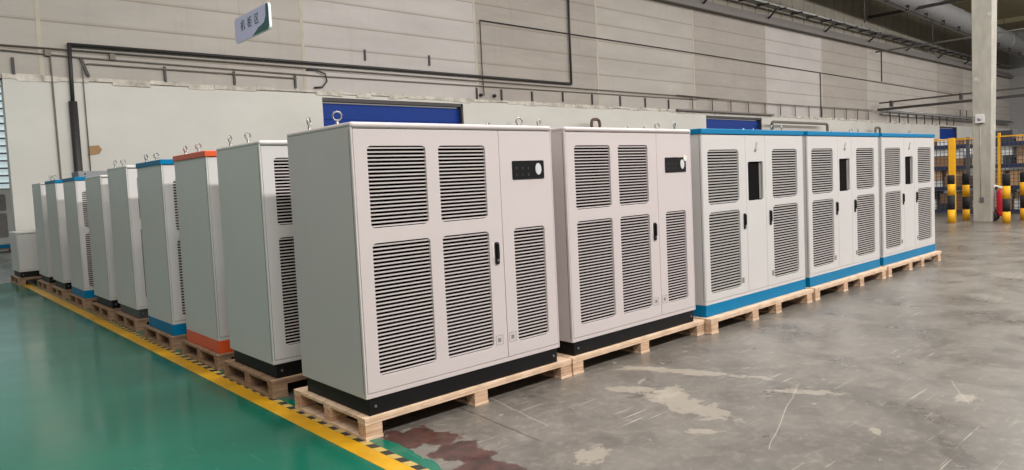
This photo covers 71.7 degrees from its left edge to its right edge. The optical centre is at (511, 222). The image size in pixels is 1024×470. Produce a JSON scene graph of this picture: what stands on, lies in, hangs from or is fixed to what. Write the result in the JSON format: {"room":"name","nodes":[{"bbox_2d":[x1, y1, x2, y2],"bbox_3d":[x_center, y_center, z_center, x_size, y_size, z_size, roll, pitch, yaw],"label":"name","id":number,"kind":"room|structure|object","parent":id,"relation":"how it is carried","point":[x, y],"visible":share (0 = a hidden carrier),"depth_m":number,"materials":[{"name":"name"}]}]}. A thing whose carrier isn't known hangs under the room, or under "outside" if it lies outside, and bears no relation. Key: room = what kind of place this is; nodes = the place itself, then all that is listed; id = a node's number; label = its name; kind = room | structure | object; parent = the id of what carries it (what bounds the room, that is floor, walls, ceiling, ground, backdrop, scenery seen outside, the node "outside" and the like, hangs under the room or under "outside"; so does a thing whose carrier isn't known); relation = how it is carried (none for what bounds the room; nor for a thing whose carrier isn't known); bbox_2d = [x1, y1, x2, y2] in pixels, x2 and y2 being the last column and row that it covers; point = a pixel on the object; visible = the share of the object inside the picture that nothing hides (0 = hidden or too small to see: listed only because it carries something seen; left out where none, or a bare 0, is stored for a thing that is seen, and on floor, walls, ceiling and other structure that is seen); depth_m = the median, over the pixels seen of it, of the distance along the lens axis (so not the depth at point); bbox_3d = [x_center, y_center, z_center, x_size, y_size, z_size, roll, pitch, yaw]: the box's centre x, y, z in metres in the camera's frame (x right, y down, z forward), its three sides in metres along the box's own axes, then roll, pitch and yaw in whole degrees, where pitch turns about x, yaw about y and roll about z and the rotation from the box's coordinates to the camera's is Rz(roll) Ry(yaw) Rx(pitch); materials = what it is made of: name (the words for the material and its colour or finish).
{"room":"factory warehouse","nodes":[
{"label":"factory warehouse","id":0,"kind":"room"},
{"bbox_2d":[0,0,1009,128],"bbox_3d":[18.518,-8.392,41.649,80.355,4.670,0.332,-6,5,-42],"label":"wall","id":1,"kind":"structure","parent":0,"point":[401,34],"depth_m":24.50,"materials":[{"name":"concrete"}]},
{"bbox_2d":[67,0,572,171],"bbox_3d":[-3.816,-3.954,21.345,16.539,8.990,0.164,-6,5,-42],"label":"pipe","id":2,"kind":"object","parent":1,"relation":"attached to","point":[73,106],"visible":0.83,"depth_m":17.45,"materials":[{"name":"metal"}]},
{"bbox_2d":[0,49,697,99],"bbox_3d":[-1.195,-4.606,23.729,26.050,0.130,0.030,-6,5,-42],"label":"conduit","id":3,"kind":"object","parent":1,"relation":"attached to","point":[0,49],"visible":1,"depth_m":19.43,"materials":[{"name":"metal"}]},
{"bbox_2d":[0,44,699,97],"bbox_3d":[-0.534,-4.832,24.319,27.850,0.054,0.034,-6,5,-42],"label":"conduit","id":4,"kind":"object","parent":1,"relation":"attached to","point":[0,44],"visible":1,"depth_m":19.29,"materials":[{"name":"metal"}]},
{"bbox_2d":[2,73,945,125],"bbox_3d":[11.436,-5.361,35.090,60.055,0.169,0.042,-6,5,-42],"label":"trim","id":5,"kind":"structure","parent":1,"relation":"attached to","point":[20,77],"depth_m":20.38,"materials":[{"name":"metal"}]},
{"bbox_2d":[479,20,949,95],"bbox_3d":[17.064,-7.376,40.086,48.746,2.528,0.035,-6,5,-42],"label":"conduit","id":6,"kind":"object","parent":1,"relation":"attached to","point":[479,20],"visible":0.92,"depth_m":29.39,"materials":[{"name":"metal"}]},
{"bbox_2d":[676,94,868,119],"bbox_3d":[15.218,-6.098,38.342,21.400,0.699,0.120,-6,5,-42],"label":"cable tray","id":7,"kind":"object","parent":1,"relation":"attached to","point":[765,103],"visible":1,"depth_m":35.19,"materials":[{"name":"metal"}]},
{"bbox_2d":[653,0,1012,78],"bbox_3d":[13.441,-10.318,36.847,94.000,0.220,0.640,-6,5,-42],"label":"trim","id":8,"kind":"structure","parent":1,"relation":"attached to","point":[682,3],"depth_m":38.43,"materials":[{"name":"metal"}]},
{"bbox_2d":[0,78,1009,230],"bbox_3d":[18.839,-3.916,42.017,80.055,4.330,0.350,-6,5,-42],"label":"wall","id":9,"kind":"structure","parent":0,"point":[129,123],"depth_m":17.38,"materials":[{"name":"white paint"}]},
{"bbox_2d":[49,56,61,179],"bbox_3d":[-10.078,-1.303,15.805,0.061,4.950,0.036,-6,5,-42],"label":"cable","id":10,"kind":"object","parent":9,"relation":"attached to","point":[49,56],"visible":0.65,"depth_m":15.73,"materials":[{"name":"plastic"}]},
{"bbox_2d":[88,145,101,155],"bbox_3d":[-9.579,-1.661,16.278,0.300,0.240,0.010,-6,5,-42],"label":"scrap","id":11,"kind":"object","parent":9,"relation":"attached to","point":[96,149],"visible":1,"depth_m":16.28,"materials":[{"name":"paper"}]},
{"bbox_2d":[81,63,296,170],"bbox_3d":[-7.728,-1.446,17.914,5.165,4.764,0.030,-6,5,-42],"label":"conduit","id":12,"kind":"object","parent":9,"relation":"attached to","point":[86,63],"visible":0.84,"depth_m":16.73,"materials":[{"name":"metal"}]},
{"bbox_2d":[322,97,463,126],"bbox_3d":[-3.474,-1.623,21.934,5.050,4.240,0.200,-6,5,-42],"label":"door","id":13,"kind":"structure","parent":9,"relation":"in","point":[350,112],"depth_m":21.70,"materials":[{"name":"metal"}]},
{"bbox_2d":[706,119,757,129],"bbox_3d":[10.881,-3.001,34.889,4.980,4.100,0.040,-6,5,-42],"label":"shutter","id":14,"kind":"object","parent":9,"relation":"attached to","point":[710,123],"depth_m":34.71,"materials":[{"name":"metal"}]},
{"bbox_2d":[706,115,761,129],"bbox_3d":[10.918,-3.070,34.840,5.100,4.240,0.200,-6,5,-42],"label":"door","id":15,"kind":"structure","parent":9,"relation":"in","point":[717,123],"depth_m":34.76,"materials":[{"name":"metal"}]},
{"bbox_2d":[940,126,956,138],"bbox_3d":[34.155,-5.406,55.679,4.100,4.240,0.200,-6,5,-42],"label":"door","id":16,"kind":"structure","parent":9,"relation":"in","point":[944,133],"depth_m":55.84,"materials":[{"name":"metal"}]},
{"bbox_2d":[0,188,1023,469],"bbox_3d":[19.566,-1.025,31.057,94.000,0.200,56.000,-6,5,-42],"label":"floor","id":17,"kind":"structure","parent":0,"point":[919,368],"depth_m":5.31,"materials":[{"name":"concrete"}]},
{"bbox_2d":[10,275,40,285],"bbox_3d":[-9.750,1.131,15.100,1.400,0.148,1.050,-6,5,-42],"label":"wooden pallet","id":18,"kind":"object","parent":17,"relation":"on","point":[19,281],"visible":0.35,"depth_m":14.40,"materials":[{"name":"wood"}]},
{"bbox_2d":[9,230,40,277],"bbox_3d":[-9.758,0.599,15.026,1.306,0.920,0.953,-6,5,-42],"label":"cabinet","id":19,"kind":"object","parent":18,"relation":"on","point":[24,253],"visible":0.32,"depth_m":14.40,"materials":[{"name":"white metal"}]},
{"bbox_2d":[37,279,55,291],"bbox_3d":[-8.197,1.120,14.065,1.900,0.148,1.050,-6,5,-42],"label":"wooden pallet","id":20,"kind":"object","parent":17,"relation":"on","point":[46,286],"visible":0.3,"depth_m":13.32,"materials":[{"name":"wood"}]},
{"bbox_2d":[32,182,54,282],"bbox_3d":[-8.226,0.118,13.963,1.806,1.860,0.953,-6,5,-42],"label":"tall cabinet","id":21,"kind":"object","parent":20,"relation":"on","point":[38,189],"visible":0.17,"depth_m":13.15,"materials":[{"name":"white metal"}]},
{"bbox_2d":[51,285,71,298],"bbox_3d":[-7.236,1.139,12.995,1.900,0.148,1.050,-6,5,-42],"label":"wooden pallet","id":22,"kind":"object","parent":17,"relation":"on","point":[57,291],"visible":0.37,"depth_m":12.20,"materials":[{"name":"wood"}]},
{"bbox_2d":[45,175,71,289],"bbox_3d":[-7.269,0.086,12.892,1.812,1.962,0.956,-6,5,-42],"label":"tall cabinet","id":23,"kind":"object","parent":22,"relation":"on","point":[54,189],"visible":0.21,"depth_m":12.06,"materials":[{"name":"white metal"}]},
{"bbox_2d":[69,293,96,308],"bbox_3d":[-6.035,1.145,11.935,2.270,0.148,1.050,-6,5,-42],"label":"wooden pallet","id":24,"kind":"object","parent":17,"relation":"on","point":[81,302],"visible":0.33,"depth_m":10.99,"materials":[{"name":"wood"}]},
{"bbox_2d":[62,177,96,298],"bbox_3d":[-6.066,0.145,11.835,2.190,1.857,0.956,-6,5,-42],"label":"tall cabinet","id":25,"kind":"object","parent":24,"relation":"on","point":[75,199],"visible":0.17,"depth_m":10.88,"materials":[{"name":"white metal"}]},
{"bbox_2d":[82,191,88,226],"bbox_3d":[-6.305,-0.228,11.016,0.642,0.547,0.006,-6,5,-42],"label":"grille","id":26,"kind":"object","parent":25,"relation":"attached to","point":[85,223],"depth_m":10.83,"materials":[{"name":"metal"}]},
{"bbox_2d":[85,233,92,286],"bbox_3d":[-6.268,0.549,11.062,0.642,0.822,0.006,-6,5,-42],"label":"grille","id":27,"kind":"object","parent":25,"relation":"attached to","point":[88,260],"depth_m":10.86,"materials":[{"name":"metal"}]},
{"bbox_2d":[72,171,106,176],"bbox_3d":[-6.431,-0.800,11.558,1.200,0.095,0.504,-6,5,-42],"label":"flat box","id":28,"kind":"object","parent":25,"relation":"on","point":[78,173],"visible":0.4,"depth_m":11.09,"materials":[{"name":"metal"}]},
{"bbox_2d":[91,302,120,320],"bbox_3d":[-5.124,1.179,10.660,1.900,0.148,1.050,-6,5,-42],"label":"wooden pallet","id":29,"kind":"object","parent":17,"relation":"on","point":[99,309],"visible":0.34,"depth_m":9.99,"materials":[{"name":"wood"}]},
{"bbox_2d":[85,175,120,308],"bbox_3d":[-5.154,0.192,10.560,1.806,1.830,0.953,-6,5,-42],"label":"tall cabinet","id":30,"kind":"object","parent":29,"relation":"on","point":[97,189],"visible":0.12,"depth_m":9.78,"materials":[{"name":"white metal"}]},
{"bbox_2d":[114,310,148,331],"bbox_3d":[-4.273,1.193,9.743,1.900,0.148,1.050,-6,5,-42],"label":"wooden pallet","id":31,"kind":"object","parent":17,"relation":"on","point":[126,320],"visible":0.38,"depth_m":9.02,"materials":[{"name":"wood"}]},
{"bbox_2d":[107,159,148,318],"bbox_3d":[-4.307,0.123,9.638,1.806,1.998,0.953,-6,5,-42],"label":"tall cabinet","id":32,"kind":"object","parent":31,"relation":"on","point":[122,180],"visible":0.2,"depth_m":8.84,"materials":[{"name":"metal"}]},
{"bbox_2d":[144,325,186,350],"bbox_3d":[-3.136,1.201,8.708,2.270,0.148,1.050,-6,5,-42],"label":"wooden pallet","id":33,"kind":"object","parent":17,"relation":"on","point":[171,342],"visible":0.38,"depth_m":7.90,"materials":[{"name":"wood"}]},
{"bbox_2d":[135,152,186,335],"bbox_3d":[-3.170,0.136,8.604,2.190,1.988,0.956,-6,5,-42],"label":"tall cabinet","id":34,"kind":"object","parent":33,"relation":"on","point":[156,178],"visible":0.2,"depth_m":7.69,"materials":[{"name":"white metal"}]},
{"bbox_2d":[173,180,178,230],"bbox_3d":[-3.396,-0.206,7.797,0.612,0.547,0.006,-6,5,-42],"label":"grille","id":35,"kind":"object","parent":34,"relation":"attached to","point":[175,209],"depth_m":7.61,"materials":[{"name":"metal"}]},
{"bbox_2d":[177,240,185,314],"bbox_3d":[-3.360,0.572,7.843,0.612,0.822,0.006,-6,5,-42],"label":"grille","id":36,"kind":"object","parent":34,"relation":"attached to","point":[180,289],"depth_m":7.64,"materials":[{"name":"metal"}]},
{"bbox_2d":[181,339,234,370],"bbox_3d":[-2.249,1.217,7.751,2.270,0.148,1.050,-6,5,-42],"label":"wooden pallet","id":37,"kind":"object","parent":17,"relation":"on","point":[203,355],"visible":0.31,"depth_m":6.97,"materials":[{"name":"wood"}]},
{"bbox_2d":[173,143,233,353],"bbox_3d":[-2.283,0.147,7.647,2.190,1.998,0.956,-6,5,-42],"label":"tall cabinet","id":38,"kind":"object","parent":37,"relation":"on","point":[196,173],"visible":0.23,"depth_m":6.79,"materials":[{"name":"white metal"}]},
{"bbox_2d":[23,282,428,469],"bbox_3d":[-3.663,1.373,7.471,0.119,0.002,19.900,-6,5,-42],"label":"floor marking","id":39,"kind":"object","parent":17,"relation":"on","point":[363,451],"depth_m":5.59,"materials":[{"name":"paint"}]},
{"bbox_2d":[223,358,306,399],"bbox_3d":[-1.539,1.250,6.630,1.900,0.148,1.050,-6,5,-42],"label":"wooden pallet","id":40,"kind":"object","parent":17,"relation":"on","point":[275,388],"visible":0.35,"depth_m":5.90,"materials":[{"name":"wood"}]},
{"bbox_2d":[216,131,301,377],"bbox_3d":[-1.572,0.180,6.524,1.806,1.998,0.953,-6,5,-42],"label":"tall cabinet","id":41,"kind":"object","parent":40,"relation":"on","point":[254,178],"visible":0.24,"depth_m":5.75,"materials":[{"name":"white metal"}]},
{"bbox_2d":[274,159,292,223],"bbox_3d":[-1.713,-0.263,5.794,0.470,0.521,0.006,-6,5,-42],"label":"grille","id":42,"kind":"object","parent":41,"relation":"attached to","point":[282,193],"depth_m":5.69,"materials":[{"name":"metal"}]},
{"bbox_2d":[279,238,299,344],"bbox_3d":[-1.676,0.540,5.842,0.470,0.860,0.006,-6,5,-42],"label":"grille","id":43,"kind":"object","parent":41,"relation":"attached to","point":[288,300],"depth_m":5.73,"materials":[{"name":"metal"}]},
{"bbox_2d":[294,356,571,441],"bbox_3d":[-0.575,1.265,5.623,1.944,0.148,1.050,-6,5,-42],"label":"wooden pallet","id":44,"kind":"object","parent":17,"relation":"on","point":[367,428],"visible":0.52,"depth_m":5.08,"materials":[{"name":"brown wood"}]},
{"bbox_2d":[287,111,559,415],"bbox_3d":[-0.621,0.190,5.482,1.806,2.013,0.953,-6,5,-42],"label":"tall cabinet","id":45,"kind":"object","parent":44,"relation":"on","point":[425,253],"visible":1,"depth_m":4.98,"materials":[{"name":"white metal"}]},
{"bbox_2d":[367,147,427,226],"bbox_3d":[-0.761,-0.245,4.752,0.470,0.521,0.006,-6,5,-42],"label":"grille","id":46,"kind":"object","parent":45,"relation":"attached to","point":[397,177],"depth_m":4.76,"materials":[{"name":"metal"}]},
{"bbox_2d":[373,239,435,374],"bbox_3d":[-0.724,0.558,4.800,0.470,0.860,0.006,-6,5,-42],"label":"grille","id":47,"kind":"object","parent":45,"relation":"attached to","point":[404,270],"depth_m":4.81,"materials":[{"name":"metal"}]},
{"bbox_2d":[438,147,486,220],"bbox_3d":[-0.354,-0.286,5.118,0.438,0.521,0.006,-6,5,-42],"label":"grille","id":48,"kind":"object","parent":45,"relation":"attached to","point":[462,171],"depth_m":5.13,"materials":[{"name":"metal"}]},
{"bbox_2d":[443,233,493,356],"bbox_3d":[-0.316,0.517,5.166,0.438,0.860,0.006,-6,5,-42],"label":"grille","id":49,"kind":"object","parent":45,"relation":"attached to","point":[468,258],"depth_m":5.18,"materials":[{"name":"metal"}]},
{"bbox_2d":[514,227,547,339],"bbox_3d":[0.150,0.470,5.584,0.342,0.860,0.006,-6,5,-42],"label":"grille","id":50,"kind":"object","parent":45,"relation":"attached to","point":[530,243],"depth_m":5.60,"materials":[{"name":"metal"}]},
{"bbox_2d":[557,318,704,375],"bbox_3d":[0.878,1.119,6.926,1.940,0.148,1.050,-6,5,-42],"label":"wooden pallet","id":51,"kind":"object","parent":17,"relation":"on","point":[696,327],"visible":0.3,"depth_m":6.52,"materials":[{"name":"brown wood"}]},
{"bbox_2d":[508,119,695,355],"bbox_3d":[0.832,0.043,6.801,1.806,2.013,0.953,-6,5,-42],"label":"tall cabinet","id":52,"kind":"object","parent":51,"relation":"on","point":[624,246],"visible":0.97,"depth_m":6.32,"materials":[{"name":"metal"}]},
{"bbox_2d":[574,146,610,208],"bbox_3d":[0.691,-0.392,6.071,0.470,0.521,0.006,-6,5,-42],"label":"grille","id":53,"kind":"object","parent":52,"relation":"attached to","point":[592,164],"depth_m":6.08,"materials":[{"name":"metal"}]},
{"bbox_2d":[577,219,615,323],"bbox_3d":[0.729,0.411,6.119,0.470,0.860,0.006,-6,5,-42],"label":"grille","id":54,"kind":"object","parent":52,"relation":"attached to","point":[596,238],"depth_m":6.13,"materials":[{"name":"metal"}]},
{"bbox_2d":[618,146,648,204],"bbox_3d":[1.098,-0.433,6.436,0.438,0.521,0.006,-6,5,-42],"label":"grille","id":55,"kind":"object","parent":52,"relation":"attached to","point":[633,161],"depth_m":6.46,"materials":[{"name":"metal"}]},
{"bbox_2d":[620,215,651,312],"bbox_3d":[1.136,0.370,6.484,0.438,0.860,0.006,-6,5,-42],"label":"grille","id":56,"kind":"object","parent":52,"relation":"attached to","point":[635,230],"depth_m":6.50,"materials":[{"name":"metal"}]},
{"bbox_2d":[666,211,687,301],"bbox_3d":[1.602,0.323,6.902,0.342,0.860,0.006,-6,5,-42],"label":"grille","id":57,"kind":"object","parent":52,"relation":"attached to","point":[676,221],"depth_m":6.92,"materials":[{"name":"metal"}]},
{"bbox_2d":[688,288,813,334],"bbox_3d":[2.473,0.959,8.292,2.240,0.155,1.100,-6,5,-42],"label":"wooden pallet","id":58,"kind":"object","parent":17,"relation":"on","point":[751,312],"visible":0.28,"depth_m":7.77,"materials":[{"name":"brown wood"}]},
{"bbox_2d":[644,122,805,317],"bbox_3d":[2.435,-0.126,8.224,2.190,2.018,0.956,-6,5,-42],"label":"tall cabinet","id":59,"kind":"object","parent":58,"relation":"on","point":[748,195],"visible":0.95,"depth_m":7.71,"materials":[{"name":"metal"}]},
{"bbox_2d":[707,150,738,203],"bbox_3d":[2.208,-0.483,7.416,0.612,0.547,0.006,-6,5,-42],"label":"grille","id":60,"kind":"object","parent":59,"relation":"attached to","point":[722,165],"depth_m":7.43,"materials":[{"name":"metal"}]},
{"bbox_2d":[709,210,740,292],"bbox_3d":[2.245,0.294,7.463,0.612,0.822,0.006,-6,5,-42],"label":"grille","id":61,"kind":"object","parent":59,"relation":"attached to","point":[724,225],"depth_m":7.47,"materials":[{"name":"metal"}]},
{"bbox_2d":[772,150,796,197],"bbox_3d":[3.184,-0.581,8.292,0.612,0.547,0.006,-6,5,-42],"label":"grille","id":62,"kind":"object","parent":59,"relation":"attached to","point":[784,162],"depth_m":8.31,"materials":[{"name":"metal"}]},
{"bbox_2d":[773,203,798,276],"bbox_3d":[3.221,0.196,8.338,0.612,0.822,0.006,-6,5,-42],"label":"grille","id":63,"kind":"object","parent":59,"relation":"attached to","point":[785,215],"depth_m":8.35,"materials":[{"name":"metal"}]},
{"bbox_2d":[794,267,886,300],"bbox_3d":[4.173,0.788,9.816,2.240,0.155,1.100,-6,5,-42],"label":"wooden pallet","id":64,"kind":"object","parent":17,"relation":"on","point":[842,284],"visible":0.23,"depth_m":9.35,"materials":[{"name":"brown wood"}]},
{"bbox_2d":[752,126,879,286],"bbox_3d":[4.133,-0.296,9.747,2.190,2.018,0.956,-6,5,-42],"label":"tall cabinet","id":65,"kind":"object","parent":64,"relation":"on","point":[841,181],"visible":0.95,"depth_m":9.29,"materials":[{"name":"metal"}]},
{"bbox_2d":[811,149,832,193],"bbox_3d":[3.906,-0.653,8.939,0.612,0.547,0.006,-6,5,-42],"label":"grille","id":66,"kind":"object","parent":65,"relation":"attached to","point":[821,159],"depth_m":8.96,"materials":[{"name":"metal"}]},
{"bbox_2d":[812,199,833,266],"bbox_3d":[3.943,0.124,8.985,0.612,0.822,0.006,-6,5,-42],"label":"grille","id":67,"kind":"object","parent":65,"relation":"attached to","point":[822,209],"depth_m":9.00,"materials":[{"name":"metal"}]},
{"bbox_2d":[856,149,873,188],"bbox_3d":[4.882,-0.751,9.814,0.612,0.547,0.006,-6,5,-42],"label":"grille","id":68,"kind":"object","parent":65,"relation":"attached to","point":[864,157],"depth_m":9.84,"materials":[{"name":"metal"}]},
{"bbox_2d":[857,194,874,255],"bbox_3d":[4.919,0.026,9.861,0.612,0.822,0.006,-6,5,-42],"label":"grille","id":69,"kind":"object","parent":65,"relation":"attached to","point":[865,202],"depth_m":9.89,"materials":[{"name":"metal"}]},
{"bbox_2d":[870,251,941,276],"bbox_3d":[5.881,0.616,11.348,2.240,0.155,1.100,-6,5,-42],"label":"wooden pallet","id":70,"kind":"object","parent":17,"relation":"on","point":[919,260],"visible":0.23,"depth_m":10.89,"materials":[{"name":"brown wood"}]},
{"bbox_2d":[830,129,934,265],"bbox_3d":[5.841,-0.468,11.278,2.190,2.018,0.956,-6,5,-42],"label":"tall cabinet","id":71,"kind":"object","parent":70,"relation":"on","point":[905,160],"visible":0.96,"depth_m":10.81,"materials":[{"name":"metal"}]},
{"bbox_2d":[885,148,899,185],"bbox_3d":[5.614,-0.825,10.470,0.612,0.547,0.006,-6,5,-42],"label":"grille","id":72,"kind":"object","parent":71,"relation":"attached to","point":[892,155],"depth_m":10.50,"materials":[{"name":"metal"}]},
{"bbox_2d":[885,191,900,248],"bbox_3d":[5.650,-0.048,10.517,0.612,0.822,0.006,-6,5,-42],"label":"grille","id":73,"kind":"object","parent":71,"relation":"attached to","point":[892,198],"depth_m":10.54,"materials":[{"name":"metal"}]},
{"bbox_2d":[918,188,930,240],"bbox_3d":[6.626,-0.146,11.392,0.612,0.822,0.006,-6,5,-42],"label":"grille","id":74,"kind":"object","parent":71,"relation":"attached to","point":[924,194],"depth_m":11.41,"materials":[{"name":"metal"}]},
{"bbox_2d":[918,148,930,182],"bbox_3d":[6.590,-0.923,11.346,0.612,0.547,0.006,-6,5,-42],"label":"grille","id":75,"kind":"object","parent":71,"relation":"attached to","point":[924,154],"depth_m":11.39,"materials":[{"name":"metal"}]},
{"bbox_2d":[947,175,954,222],"bbox_3d":[11.442,-0.619,18.474,0.168,1.250,0.168,-6,5,-42],"label":"bollard","id":76,"kind":"object","parent":17,"relation":"on","point":[950,178],"visible":1,"depth_m":18.41,"materials":[{"name":"yellow paint"}]},
{"bbox_2d":[948,138,955,221],"bbox_3d":[11.543,-1.112,18.590,0.100,2.210,0.150,-6,5,-42],"label":"square post","id":77,"kind":"object","parent":17,"relation":"on","point":[951,141],"visible":0.69,"depth_m":18.52,"materials":[{"name":"metal"}]},
{"bbox_2d":[934,137,972,211],"bbox_3d":[12.440,-1.505,23.705,1.190,2.300,5.290,-6,5,-42],"label":"storage rack","id":78,"kind":"object","parent":17,"relation":"on","point":[957,145],"visible":0.06,"depth_m":21.59,"materials":[{"name":"metal"}]},
{"bbox_2d":[945,175,972,186],"bbox_3d":[13.884,-1.297,22.031,0.813,0.307,0.535,-6,5,-42],"label":"cardboard box","id":79,"kind":"object","parent":78,"relation":"on","point":[958,179],"visible":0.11,"depth_m":21.73,"materials":[{"name":"cardboard"}]},
{"bbox_2d":[962,173,969,219],"bbox_3d":[12.274,-0.710,19.173,0.168,1.270,0.168,-6,5,-42],"label":"bollard","id":80,"kind":"object","parent":17,"relation":"on","point":[965,176],"visible":1,"depth_m":19.11,"materials":[{"name":"yellow paint"}]},
{"bbox_2d":[934,133,1023,216],"bbox_3d":[12.870,-1.347,20.464,0.060,2.330,10.460,-6,5,-42],"label":"mesh fence","id":81,"kind":"object","parent":17,"relation":"on","point":[999,136],"visible":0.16,"depth_m":20.14,"materials":[{"name":"metal"}]},
{"bbox_2d":[993,185,1001,220],"bbox_3d":[12.575,-0.516,18.409,0.240,0.944,0.423,-6,5,-42],"label":"fire extinguisher","id":82,"kind":"object","parent":17,"relation":"on","point":[996,215],"visible":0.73,"depth_m":18.30,"materials":[{"name":"red metal"}]},
{"bbox_2d":[1002,173,1010,222],"bbox_3d":[12.369,-0.614,17.741,0.168,1.240,0.168,-6,5,-42],"label":"bollard","id":83,"kind":"object","parent":17,"relation":"on","point":[1006,192],"visible":1,"depth_m":17.69,"materials":[{"name":"metal"}]},
{"bbox_2d":[995,140,1023,212],"bbox_3d":[16.116,-1.434,19.614,1.190,2.300,5.290,-6,5,-42],"label":"storage rack","id":84,"kind":"object","parent":17,"relation":"on","point":[1007,142],"visible":0.02,"depth_m":20.57,"materials":[{"name":"metal"}]},
{"bbox_2d":[995,130,1017,141],"bbox_3d":[14.592,-2.560,20.968,0.633,0.327,0.499,-6,5,-42],"label":"crate","id":85,"kind":"object","parent":84,"relation":"on","point":[1005,132],"visible":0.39,"depth_m":20.71,"materials":[{"name":"plastic"}]},
{"bbox_2d":[1003,155,1016,163],"bbox_3d":[14.734,-1.879,20.952,0.745,0.257,0.203,-6,5,-42],"label":"crate","id":86,"kind":"object","parent":84,"relation":"on","point":[1015,157],"visible":0.61,"depth_m":20.72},
{"bbox_2d":[1002,146,1016,154],"bbox_3d":[14.699,-2.130,20.945,0.644,0.245,0.244,-6,5,-42],"label":"box","id":87,"kind":"object","parent":86,"relation":"on","point":[1004,152],"visible":0.76,"depth_m":20.75,"materials":[{"name":"cardboard"}]},
{"bbox_2d":[1020,172,1023,219],"bbox_3d":[13.289,-0.696,18.297,0.296,1.250,0.296,-6,5,-42],"label":"bollard","id":88,"kind":"object","parent":17,"relation":"on","point":[1021,173],"visible":1,"depth_m":18.27,"materials":[{"name":"metal"}]},
{"bbox_3d":[-18.257,0.995,24.098,2.270,0.148,1.050,-6,5,-42],"label":"wooden pallet","id":89,"kind":"object","parent":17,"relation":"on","visible":0},
{"bbox_2d":[0,188,12,247],"bbox_3d":[-18.294,-0.103,24.016,2.176,2.050,0.953,-6,5,-42],"label":"tall cabinet","id":90,"kind":"object","parent":89,"relation":"on","point":[6,222],"visible":0.76,"depth_m":24.28,"materials":[{"name":"white metal"}]},
{"bbox_2d":[0,213,8,237],"bbox_3d":[-17.515,0.106,24.124,0.612,0.822,0.006,-6,5,-42],"label":"grille","id":91,"kind":"object","parent":90,"relation":"attached to","point":[4,217],"depth_m":24.26,"materials":[{"name":"metal"}]},
{"bbox_2d":[771,120,828,130],"bbox_3d":[15.642,-3.411,38.246,6.449,4.072,0.150,-6,5,-42],"label":"guard","id":92,"kind":"object","parent":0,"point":[773,121],"visible":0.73,"depth_m":37.86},
{"bbox_2d":[707,0,1008,72],"bbox_3d":[13.562,-12.677,37.123,94.900,3.920,0.250,-6,5,-42],"label":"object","id":93,"kind":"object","parent":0,"point":[905,25],"depth_m":45.91,"materials":[{"name":"metal"}]},
{"bbox_2d":[703,0,1011,67],"bbox_3d":[21.194,-11.538,43.084,66.000,0.657,0.728,-6,5,-42],"label":"cable tray","id":94,"kind":"object","parent":93,"relation":"attached to","point":[776,7],"visible":0.91,"depth_m":41.99,"materials":[{"name":"metal"}]},
{"bbox_2d":[868,0,964,18],"bbox_3d":[33.991,-12.740,31.983,0.120,0.180,34.400,-6,5,-42],"label":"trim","id":95,"kind":"structure","parent":0,"point":[947,1],"depth_m":42.47,"materials":[{"name":"metal"}]},
{"bbox_2d":[877,0,1023,58],"bbox_3d":[26.268,-13.677,44.907,57.035,2.799,1.564,-6,5,-42],"label":"air duct","id":96,"kind":"object","parent":95,"relation":"on","point":[954,16],"visible":0.57,"depth_m":46.93,"materials":[{"name":"metal"}]},
{"bbox_2d":[864,0,1023,56],"bbox_3d":[28.316,-12.132,45.440,52.002,2.276,0.200,-6,5,-42],"label":"pipe","id":97,"kind":"object","parent":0,"point":[907,7],"visible":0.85,"depth_m":42.79,"materials":[{"name":"metal"}]},
{"bbox_2d":[882,110,1013,125],"bbox_3d":[35.414,-8.305,56.128,30.001,1.250,0.400,-6,5,-42],"label":"cable tray","id":98,"kind":"object","parent":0,"point":[895,111],"visible":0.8,"depth_m":52.06,"materials":[{"name":"metal"}]},
{"bbox_2d":[875,28,1023,52],"bbox_3d":[31.376,-10.760,36.323,0.100,0.100,24.300,-6,5,-42],"label":"pipe","id":99,"kind":"object","parent":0,"point":[1020,28],"visible":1,"depth_m":42.60,"materials":[{"name":"metal"}]},
{"bbox_2d":[877,87,1023,110],"bbox_3d":[31.786,-7.370,36.750,0.430,0.630,24.300,-6,5,-42],"label":"rail","id":100,"kind":"object","parent":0,"point":[960,100],"visible":0.75,"depth_m":43.01,"materials":[{"name":"metal"}]},
{"bbox_2d":[971,0,996,221],"bbox_3d":[12.140,-6.675,18.142,0.620,13.300,0.540,-6,5,-42],"label":"column","id":101,"kind":"structure","parent":0,"point":[983,12],"depth_m":18.19,"materials":[{"name":"concrete"}]},
{"bbox_2d":[954,0,1023,31],"bbox_3d":[25.315,-14.363,23.151,94.000,0.200,36.900,-6,5,-42],"label":"ceiling","id":102,"kind":"structure","parent":0,"point":[1005,8],"depth_m":56.24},
{"bbox_2d":[234,0,271,43],"bbox_3d":[-4.250,-7.500,10.769,0.042,9.240,1.340,-6,5,-42],"label":"hanging sign","id":103,"kind":"object","parent":102,"relation":"hanging from","point":[257,21],"visible":1,"depth_m":10.96,"materials":[{"name":"metal"}]},
{"bbox_2d":[997,15,1023,25],"bbox_3d":[52.264,-16.835,48.398,0.800,0.400,34.500,-6,5,-42],"label":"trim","id":104,"kind":"structure","parent":102,"relation":"attached to","point":[1018,19],"depth_m":59.51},
{"bbox_2d":[1009,30,1023,169],"bbox_3d":[59.190,-11.005,53.645,0.400,13.300,36.900,-6,5,-42],"label":"wall","id":105,"kind":"structure","parent":0,"point":[1016,104],"depth_m":66.45,"materials":[{"name":"concrete"}]},
{"bbox_3d":[-25.027,-5.319,24.729,20.000,13.300,0.300,-6,5,-42],"label":"wall","id":106,"kind":"structure","parent":0,"visible":0},
{"bbox_2d":[0,85,9,187],"bbox_3d":[-24.875,-3.722,24.739,20.100,6.360,0.130,-6,5,-42],"label":"window","id":107,"kind":"structure","parent":106,"relation":"in","point":[4,177],"depth_m":28.65,"materials":[{"name":"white glass"}]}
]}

